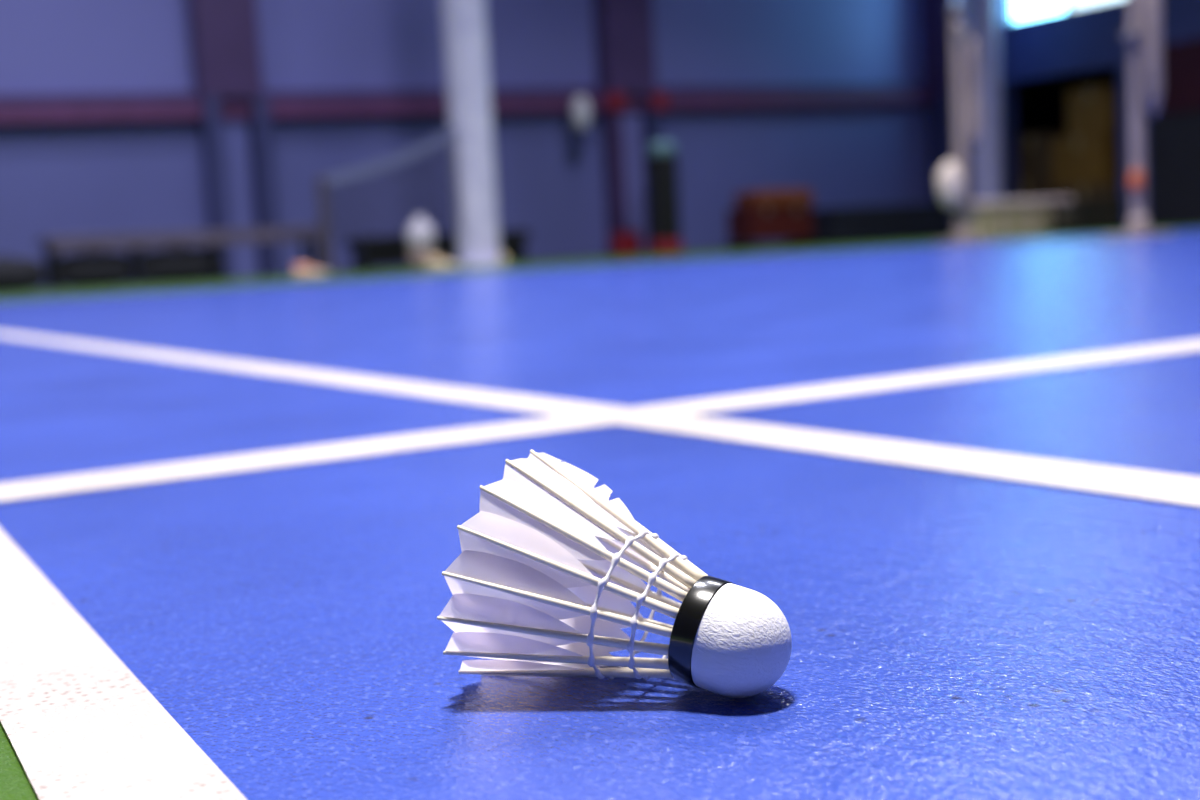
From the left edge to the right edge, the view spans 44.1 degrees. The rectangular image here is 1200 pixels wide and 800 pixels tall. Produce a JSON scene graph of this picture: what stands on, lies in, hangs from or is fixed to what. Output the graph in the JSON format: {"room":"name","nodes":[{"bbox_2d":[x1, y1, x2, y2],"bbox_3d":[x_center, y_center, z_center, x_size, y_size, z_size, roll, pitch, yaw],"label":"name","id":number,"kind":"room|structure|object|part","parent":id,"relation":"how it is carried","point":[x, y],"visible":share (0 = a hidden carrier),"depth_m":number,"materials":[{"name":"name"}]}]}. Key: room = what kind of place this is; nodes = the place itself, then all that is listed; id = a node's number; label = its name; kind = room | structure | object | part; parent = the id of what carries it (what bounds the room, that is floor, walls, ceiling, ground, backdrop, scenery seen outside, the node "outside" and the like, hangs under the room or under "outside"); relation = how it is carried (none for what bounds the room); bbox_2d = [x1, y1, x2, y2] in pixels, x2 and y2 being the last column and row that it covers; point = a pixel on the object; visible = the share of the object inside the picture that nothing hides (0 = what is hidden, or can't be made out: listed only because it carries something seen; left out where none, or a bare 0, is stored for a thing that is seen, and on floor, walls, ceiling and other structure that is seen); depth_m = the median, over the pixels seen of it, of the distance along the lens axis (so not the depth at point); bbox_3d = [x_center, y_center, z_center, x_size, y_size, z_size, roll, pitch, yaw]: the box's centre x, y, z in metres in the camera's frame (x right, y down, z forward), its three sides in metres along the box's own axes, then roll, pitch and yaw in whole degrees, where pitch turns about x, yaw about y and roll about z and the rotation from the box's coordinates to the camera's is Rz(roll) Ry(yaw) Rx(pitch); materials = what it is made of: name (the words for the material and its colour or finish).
{"room":"sports hall","nodes":[
{"label":"sports hall","id":0,"kind":"room"},
{"bbox_2d":[187,0,281,278],"bbox_3d":[-3.389,-4.390,13.094,0.600,6.600,0.220,-7,7,-31],"label":"pillar","id":1,"kind":"structure","parent":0,"point":[224,37],"depth_m":13.22,"materials":[{"name":"metal"}]},
{"bbox_2d":[0,0,924,117],"bbox_3d":[-4.266,-4.314,12.812,20.100,6.600,0.200,-7,7,-31],"label":"wall","id":2,"kind":"structure","parent":0,"point":[47,46],"depth_m":14.69,"materials":[{"name":"blue paint"}]},
{"bbox_2d":[0,117,928,289],"bbox_3d":[-4.073,-1.745,12.986,19.700,1.440,0.016,-7,7,-31],"label":"wall panel","id":3,"kind":"object","parent":2,"relation":"attached to","point":[92,178],"visible":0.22,"depth_m":14.44,"materials":[{"name":"paint"}]},
{"bbox_2d":[0,84,931,106],"bbox_3d":[-4.087,-2.603,12.844,19.598,0.482,0.140,-7,7,-31],"label":"trim","id":4,"kind":"structure","parent":2,"relation":"attached to","point":[27,100],"depth_m":14.09,"materials":[{"name":"metal"}]},
{"bbox_2d":[0,92,933,123],"bbox_3d":[-4.078,-2.489,12.851,19.599,0.512,0.150,-7,7,-31],"label":"trim","id":5,"kind":"structure","parent":2,"relation":"attached to","point":[156,112],"depth_m":14.07,"materials":[{"name":"red paint"}]},
{"bbox_2d":[570,96,589,146],"bbox_3d":[-0.198,-2.832,15.048,0.200,0.505,0.180,-7,7,-31],"label":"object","id":6,"kind":"structure","parent":2,"relation":"attached to","point":[580,113],"depth_m":14.99,"materials":[{"name":"white plastic"}]},
{"bbox_3d":[-0.235,-2.903,15.097,0.120,0.340,0.050,-7,7,-31],"label":"mounting plate","id":7,"kind":"part","parent":6,"relation":"part of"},
{"bbox_2d":[573,132,589,146],"bbox_3d":[-0.191,-2.651,15.072,0.170,0.140,0.080,-7,7,-31],"label":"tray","id":8,"kind":"object","parent":6,"relation":"on","point":[582,139],"depth_m":15.04,"materials":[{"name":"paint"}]},
{"bbox_2d":[441,0,499,265],"bbox_3d":[-1.261,-4.492,12.987,0.526,6.600,0.526,-7,7,-31],"label":"column","id":9,"kind":"structure","parent":0,"point":[464,22],"depth_m":13.05,"materials":[{"name":"white paint"}]},
{"bbox_2d":[0,225,1199,799],"bbox_3d":[2.384,-0.477,5.405,23.100,0.202,20.200,-7,7,-31],"label":"floor","id":10,"kind":"structure","parent":0,"point":[954,636],"depth_m":0.61,"materials":[{"name":"blue rubber"}]},
{"bbox_2d":[0,256,44,292],"bbox_3d":[-4.584,-0.968,11.391,0.560,0.279,0.300,-7,7,-31],"label":"duffel bag","id":11,"kind":"object","parent":10,"relation":"on","point":[23,274],"visible":1,"depth_m":11.33,"materials":[{"name":"black fabric"}]},
{"bbox_3d":[-4.538,-1.035,11.301,0.218,0.132,0.089,-7,7,-31],"label":"handle","id":12,"kind":"part","parent":11,"relation":"part of","materials":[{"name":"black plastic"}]},
{"bbox_2d":[60,250,134,287],"bbox_3d":[-4.047,-1.056,11.864,0.580,0.300,0.220,-7,7,-31],"label":"duffel bag","id":13,"kind":"object","parent":10,"relation":"on","point":[86,269],"visible":0.96,"depth_m":11.78,"materials":[{"name":"black fabric"}]},
{"bbox_3d":[-4.014,-1.131,11.796,0.226,0.140,0.070,-7,7,-31],"label":"handle","id":14,"kind":"part","parent":13,"relation":"part of","materials":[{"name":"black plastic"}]},
{"bbox_2d":[36,226,320,289],"bbox_3d":[-3.429,-1.185,12.255,2.260,0.410,0.375,-7,7,-31],"label":"bench","id":15,"kind":"object","parent":10,"relation":"on","point":[52,246],"visible":0.83,"depth_m":12.03,"materials":[{"name":"grey wood"}]},
{"bbox_3d":[-4.404,-1.064,11.834,0.055,0.360,0.050,-7,7,-31],"label":"leg","id":16,"kind":"part","parent":15,"relation":"part of","materials":[{"name":"black plastic"}]},
{"bbox_3d":[-4.259,-1.047,11.595,0.055,0.360,0.050,-7,7,-31],"label":"leg","id":17,"kind":"part","parent":15,"relation":"part of","materials":[{"name":"black plastic"}]},
{"bbox_3d":[-3.841,-1.129,12.172,0.055,0.360,0.050,-7,7,-31],"label":"leg","id":18,"kind":"part","parent":15,"relation":"part of","materials":[{"name":"black plastic"}]},
{"bbox_3d":[-3.696,-1.112,11.933,0.055,0.360,0.050,-7,7,-31],"label":"leg","id":19,"kind":"part","parent":15,"relation":"part of","materials":[{"name":"black plastic"}]},
{"bbox_3d":[-3.295,-1.192,12.500,0.055,0.360,0.050,-7,7,-31],"label":"leg","id":20,"kind":"part","parent":15,"relation":"part of","materials":[{"name":"black plastic"}]},
{"bbox_3d":[-3.150,-1.175,12.261,0.055,0.360,0.050,-7,7,-31],"label":"leg","id":21,"kind":"part","parent":15,"relation":"part of","materials":[{"name":"black plastic"}]},
{"bbox_3d":[-2.579,-1.275,12.930,0.055,0.360,0.050,-7,7,-31],"label":"leg","id":22,"kind":"part","parent":15,"relation":"part of","materials":[{"name":"black plastic"}]},
{"bbox_3d":[-2.433,-1.258,12.691,0.055,0.360,0.050,-7,7,-31],"label":"leg","id":23,"kind":"part","parent":15,"relation":"part of","materials":[{"name":"black plastic"}]},
{"bbox_2d":[145,246,215,282],"bbox_3d":[-3.483,-1.121,12.203,0.600,0.300,0.220,-7,7,-31],"label":"duffel bag","id":24,"kind":"object","parent":10,"relation":"on","point":[167,265],"visible":0.94,"depth_m":12.12,"materials":[{"name":"black fabric"}]},
{"bbox_3d":[-3.451,-1.196,12.134,0.232,0.140,0.070,-7,7,-31],"label":"handle","id":25,"kind":"part","parent":24,"relation":"part of","materials":[{"name":"black plastic"}]},
{"bbox_2d":[293,264,328,275],"bbox_3d":[-2.336,-1.055,11.957,0.280,0.098,0.106,-5,6,-19],"label":"shoe","id":26,"kind":"object","parent":10,"relation":"on","point":[299,269],"visible":0.98,"depth_m":11.91,"materials":[{"name":"white rubber"}]},
{"bbox_2d":[316,176,343,274],"bbox_3d":[-2.256,-1.431,12.130,0.260,0.800,0.260,-7,7,-31],"label":"net post","id":27,"kind":"object","parent":10,"relation":"on","point":[326,250],"visible":0.83,"depth_m":12.09,"materials":[{"name":"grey metal"}]},
{"bbox_3d":[-2.237,-1.058,12.168,0.260,0.050,0.260,-7,7,-31],"label":"foot plate","id":28,"kind":"part","parent":27,"relation":"part of","materials":[{"name":"grey metal"}]},
{"bbox_2d":[327,127,461,240],"bbox_3d":[-1.741,-1.855,12.615,1.380,0.952,0.021,-9,8,-44],"label":"net","id":29,"kind":"object","parent":27,"relation":"attached to","point":[374,168],"visible":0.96,"depth_m":12.62,"materials":[{"name":"fabric"}]},
{"bbox_2d":[407,215,434,268],"bbox_3d":[-1.508,-1.329,12.475,0.233,0.447,0.233,-7,7,-31],"label":"drawstring bag","id":30,"kind":"object","parent":10,"relation":"on","point":[420,233],"visible":0.87,"depth_m":12.39,"materials":[{"name":"beige fabric"}]},
{"bbox_2d":[346,229,529,270],"bbox_3d":[-1.501,-1.412,13.940,1.760,0.310,0.340,-7,7,-31],"label":"bench","id":31,"kind":"object","parent":10,"relation":"on","point":[385,251],"visible":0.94,"depth_m":13.59,"materials":[{"name":"black fabric"}]},
{"bbox_3d":[-2.181,-1.284,13.535,0.050,0.210,0.320,-7,7,-31],"label":"leg","id":32,"kind":"part","parent":31,"relation":"part of","materials":[{"name":"black plastic"}]},
{"bbox_3d":[-1.499,-1.377,13.943,1.660,0.180,0.280,-7,7,-31],"label":"panel","id":33,"kind":"part","parent":31,"relation":"part of","materials":[{"name":"black plastic"}]},
{"bbox_3d":[-1.507,-1.516,13.929,1.760,0.100,0.340,-7,7,-31],"label":"seat","id":34,"kind":"part","parent":31,"relation":"part of","materials":[{"name":"black fabric"}]},
{"bbox_3d":[-0.816,-1.441,14.355,0.050,0.210,0.320,-7,7,-31],"label":"leg","id":35,"kind":"part","parent":31,"relation":"part of","materials":[{"name":"black plastic"}]},
{"bbox_2d":[427,256,460,268],"bbox_3d":[-1.290,-1.137,12.211,0.280,0.098,0.106,-2,6,9],"label":"shoe","id":36,"kind":"object","parent":10,"relation":"on","point":[432,262],"visible":0.99,"depth_m":12.18,"materials":[{"name":"white rubber"}]},
{"bbox_2d":[498,253,509,263],"bbox_3d":[-0.850,-1.251,13.082,0.106,0.098,0.280,-3,6,-1],"label":"shoe","id":37,"kind":"object","parent":10,"relation":"on","point":[503,259],"visible":0.95,"depth_m":12.95,"materials":[{"name":"white rubber"}]},
{"bbox_2d":[437,450,791,697],"bbox_3d":[-0.001,0.043,0.360,0.085,0.059,0.058,3,8,43],"label":"shuttlecock","id":38,"kind":"object","parent":10,"relation":"on","point":[546,577],"visible":1,"depth_m":0.36,"materials":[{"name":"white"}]},
{"bbox_2d":[607,231,640,256],"bbox_3d":[0.255,-1.601,15.195,0.285,0.240,0.215,-7,7,-31],"label":"box","id":39,"kind":"object","parent":10,"relation":"on","point":[621,243],"visible":0.99,"depth_m":15.11,"materials":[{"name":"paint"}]},
{"bbox_3d":[0.250,-1.705,15.184,0.285,0.030,0.215,-7,7,-31],"label":"lid","id":40,"kind":"part","parent":39,"relation":"part of","materials":[{"name":"red paint"}]},
{"bbox_2d":[646,140,682,254],"bbox_3d":[0.638,-2.033,14.846,0.330,1.130,0.330,-7,7,-31],"label":"bin","id":41,"kind":"object","parent":10,"relation":"on","point":[661,160],"visible":1,"depth_m":14.73,"materials":[{"name":"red plastic"}]},
{"bbox_3d":[0.612,-2.515,14.796,0.290,0.160,0.290,-7,7,-31],"label":"lid","id":42,"kind":"part","parent":41,"relation":"part of","materials":[{"name":"teal plastic"}]},
{"bbox_2d":[726,188,815,249],"bbox_3d":[1.808,-1.917,15.672,0.880,0.605,0.460,-7,7,-31],"label":"storage chest","id":43,"kind":"object","parent":10,"relation":"on","point":[772,214],"visible":0.98,"depth_m":15.49,"materials":[{"name":"red paint"}]},
{"bbox_3d":[1.840,-2.123,15.677,0.740,0.200,0.460,-7,7,-31],"label":"lid","id":44,"kind":"part","parent":43,"relation":"part of","materials":[{"name":"red paint"}]},
{"bbox_2d":[795,226,950,244],"bbox_3d":[3.077,-1.846,16.637,1.800,0.130,0.600,-7,7,-31],"label":"mat","id":45,"kind":"object","parent":10,"relation":"on","point":[844,237],"visible":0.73,"depth_m":16.30,"materials":[{"name":"plastic"}]},
{"bbox_2d":[813,214,950,232],"bbox_3d":[3.095,-1.979,16.639,1.760,0.130,0.600,-7,7,-31],"label":"mat","id":46,"kind":"object","parent":45,"relation":"on","point":[841,225],"visible":0.8,"depth_m":16.29,"materials":[{"name":"plastic"}]},
{"bbox_2d":[812,203,950,220],"bbox_3d":[3.114,-2.112,16.641,1.720,0.130,0.600,-7,7,-31],"label":"mat","id":47,"kind":"object","parent":46,"relation":"on","point":[837,213],"visible":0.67,"depth_m":16.27,"materials":[{"name":"plastic"}]},
{"bbox_2d":[935,2,990,243],"bbox_3d":[2.469,-1.897,10.164,0.340,1.630,0.200,-7,7,-31],"label":"post","id":48,"kind":"object","parent":10,"relation":"on","point":[960,36],"visible":1,"depth_m":10.12,"materials":[{"name":"metal"}]},
{"bbox_2d":[936,161,964,208],"bbox_3d":[2.384,-1.468,10.099,0.207,0.320,0.170,-7,7,-31],"label":"net","id":49,"kind":"object","parent":48,"relation":"hanging from","point":[950,181],"visible":1,"depth_m":10.04,"materials":[{"name":"beige fabric"}]},
{"bbox_3d":[2.511,-1.099,10.247,0.340,0.024,0.200,-7,7,-31],"label":"foot plate","id":50,"kind":"part","parent":48,"relation":"part of","materials":[{"name":"paint"}]},
{"bbox_2d":[967,38,981,148],"bbox_3d":[2.555,-2.092,10.116,0.094,0.740,0.099,0,6,23],"label":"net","id":51,"kind":"object","parent":48,"relation":"attached to","point":[974,128],"visible":1,"depth_m":10.09,"materials":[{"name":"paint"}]},
{"bbox_2d":[968,197,1072,238],"bbox_3d":[3.709,-1.626,13.226,1.080,0.330,0.400,-7,7,-31],"label":"bench","id":52,"kind":"object","parent":10,"relation":"on","point":[1002,218],"visible":0.62,"depth_m":12.98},
{"bbox_2d":[1018,178,1060,198],"bbox_3d":[5.312,-2.321,17.682,0.603,0.622,0.740,-6,7,-28],"label":"cardboard box","id":53,"kind":"object","parent":10,"relation":"on","point":[1037,188],"visible":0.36,"depth_m":17.38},
{"bbox_2d":[1052,183,1119,229],"bbox_3d":[5.702,-2.196,16.861,0.603,0.502,0.860,-7,7,-33],"label":"cardboard box","id":54,"kind":"object","parent":10,"relation":"on","point":[1102,191],"visible":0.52,"depth_m":16.59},
{"bbox_2d":[1051,132,1119,187],"bbox_3d":[5.637,-2.733,16.866,0.553,0.562,0.780,-6,7,-29],"label":"cardboard box","id":55,"kind":"object","parent":54,"relation":"on","point":[1090,159],"visible":0.7,"depth_m":16.63,"materials":[{"name":"brown cardboard"}]},
{"bbox_2d":[1067,84,1118,135],"bbox_3d":[5.671,-3.268,16.707,0.503,0.522,0.580,-7,7,-34],"label":"cardboard box","id":56,"kind":"object","parent":55,"relation":"on","point":[1091,109],"visible":0.68,"depth_m":16.52,"materials":[{"name":"brown cardboard"}]},
{"bbox_2d":[1051,199,1123,233],"bbox_3d":[4.295,-1.614,13.032,0.560,0.275,0.320,-7,7,-31],"label":"crate","id":57,"kind":"object","parent":10,"relation":"on","point":[1095,213],"visible":1,"depth_m":12.90,"materials":[{"name":"plastic"}]},
{"bbox_3d":[4.008,-1.600,13.016,0.030,0.270,0.030,-7,7,-31],"label":"corner post","id":58,"kind":"part","parent":57,"relation":"part of","materials":[{"name":"black plastic"}]},
{"bbox_3d":[4.148,-1.583,12.786,0.030,0.270,0.030,-7,7,-31],"label":"corner post","id":59,"kind":"part","parent":57,"relation":"part of","materials":[{"name":"black plastic"}]},
{"bbox_3d":[4.443,-1.650,13.278,0.030,0.270,0.030,-7,7,-31],"label":"corner post","id":60,"kind":"part","parent":57,"relation":"part of","materials":[{"name":"black plastic"}]},
{"bbox_3d":[4.583,-1.634,13.047,0.030,0.270,0.030,-7,7,-31],"label":"corner post","id":61,"kind":"part","parent":57,"relation":"part of","materials":[{"name":"black plastic"}]},
{"bbox_2d":[1104,0,1173,238],"bbox_3d":[2.944,-1.695,8.122,0.340,1.600,0.200,-7,7,-31],"label":"post","id":62,"kind":"object","parent":10,"relation":"on","point":[1138,223],"visible":1,"depth_m":8.11,"materials":[{"name":"metal"}]},
{"bbox_3d":[2.986,-0.912,8.203,0.340,0.024,0.200,-7,7,-31],"label":"foot plate","id":63,"kind":"part","parent":62,"relation":"part of","materials":[{"name":"paint"}]},
{"bbox_2d":[1142,0,1161,115],"bbox_3d":[3.025,-1.967,8.085,0.119,0.820,0.096,-7,7,-31],"label":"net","id":64,"kind":"object","parent":62,"relation":"attached to","point":[1151,9],"visible":1,"depth_m":8.06,"materials":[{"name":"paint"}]},
{"bbox_2d":[593,0,667,255],"bbox_3d":[0.252,-4.808,15.257,0.700,6.600,0.260,-7,7,-31],"label":"pillar","id":65,"kind":"structure","parent":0,"point":[623,29],"depth_m":15.34,"materials":[{"name":"metal"}]},
{"bbox_2d":[920,0,971,236],"bbox_3d":[4.102,-5.239,17.430,0.450,6.600,0.500,-7,7,-31],"label":"pillar","id":66,"kind":"structure","parent":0,"point":[935,20],"depth_m":17.49,"materials":[{"name":"metal"}]},
{"bbox_2d":[967,0,1002,200],"bbox_3d":[4.182,-5.121,16.255,0.459,6.600,0.459,-7,7,-31],"label":"column","id":67,"kind":"structure","parent":0,"point":[982,15],"depth_m":16.30,"materials":[{"name":"purple paint"}]},
{"bbox_2d":[1016,67,1117,135],"bbox_3d":[6.232,-3.319,17.238,2.150,2.600,3.330,-7,7,-31],"label":"wall","id":68,"kind":"structure","parent":0,"point":[1041,104],"depth_m":18.68,"materials":[{"name":"paint"}]},
{"bbox_2d":[998,0,1199,228],"bbox_3d":[9.396,-4.686,9.373,0.240,6.600,19.800,-7,7,-31],"label":"wall","id":69,"kind":"structure","parent":0,"point":[1086,39],"depth_m":15.87,"materials":[{"name":"blue paint"}]},
{"bbox_2d":[1008,0,1117,22],"bbox_3d":[5.212,-4.852,16.426,0.100,1.080,1.750,-7,7,-31],"label":"window","id":70,"kind":"structure","parent":69,"relation":"in","point":[1018,10],"depth_m":16.86,"materials":[{"name":"glass"}]},
{"bbox_3d":[5.008,-4.882,16.819,0.012,1.020,0.805,-7,7,-31],"label":"pane","id":71,"kind":"part","parent":70,"relation":"part of","materials":[{"name":"glass"}]},
{"bbox_3d":[5.454,-4.829,16.086,0.012,1.020,0.855,-7,7,-31],"label":"pane","id":72,"kind":"part","parent":70,"relation":"part of","materials":[{"name":"glass"}]},
{"bbox_2d":[1146,38,1199,115],"bbox_3d":[10.136,-2.820,8.286,0.060,0.700,16.950,-7,7,-31],"label":"trim","id":73,"kind":"structure","parent":69,"relation":"attached to","point":[1180,60],"depth_m":15.13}
]}

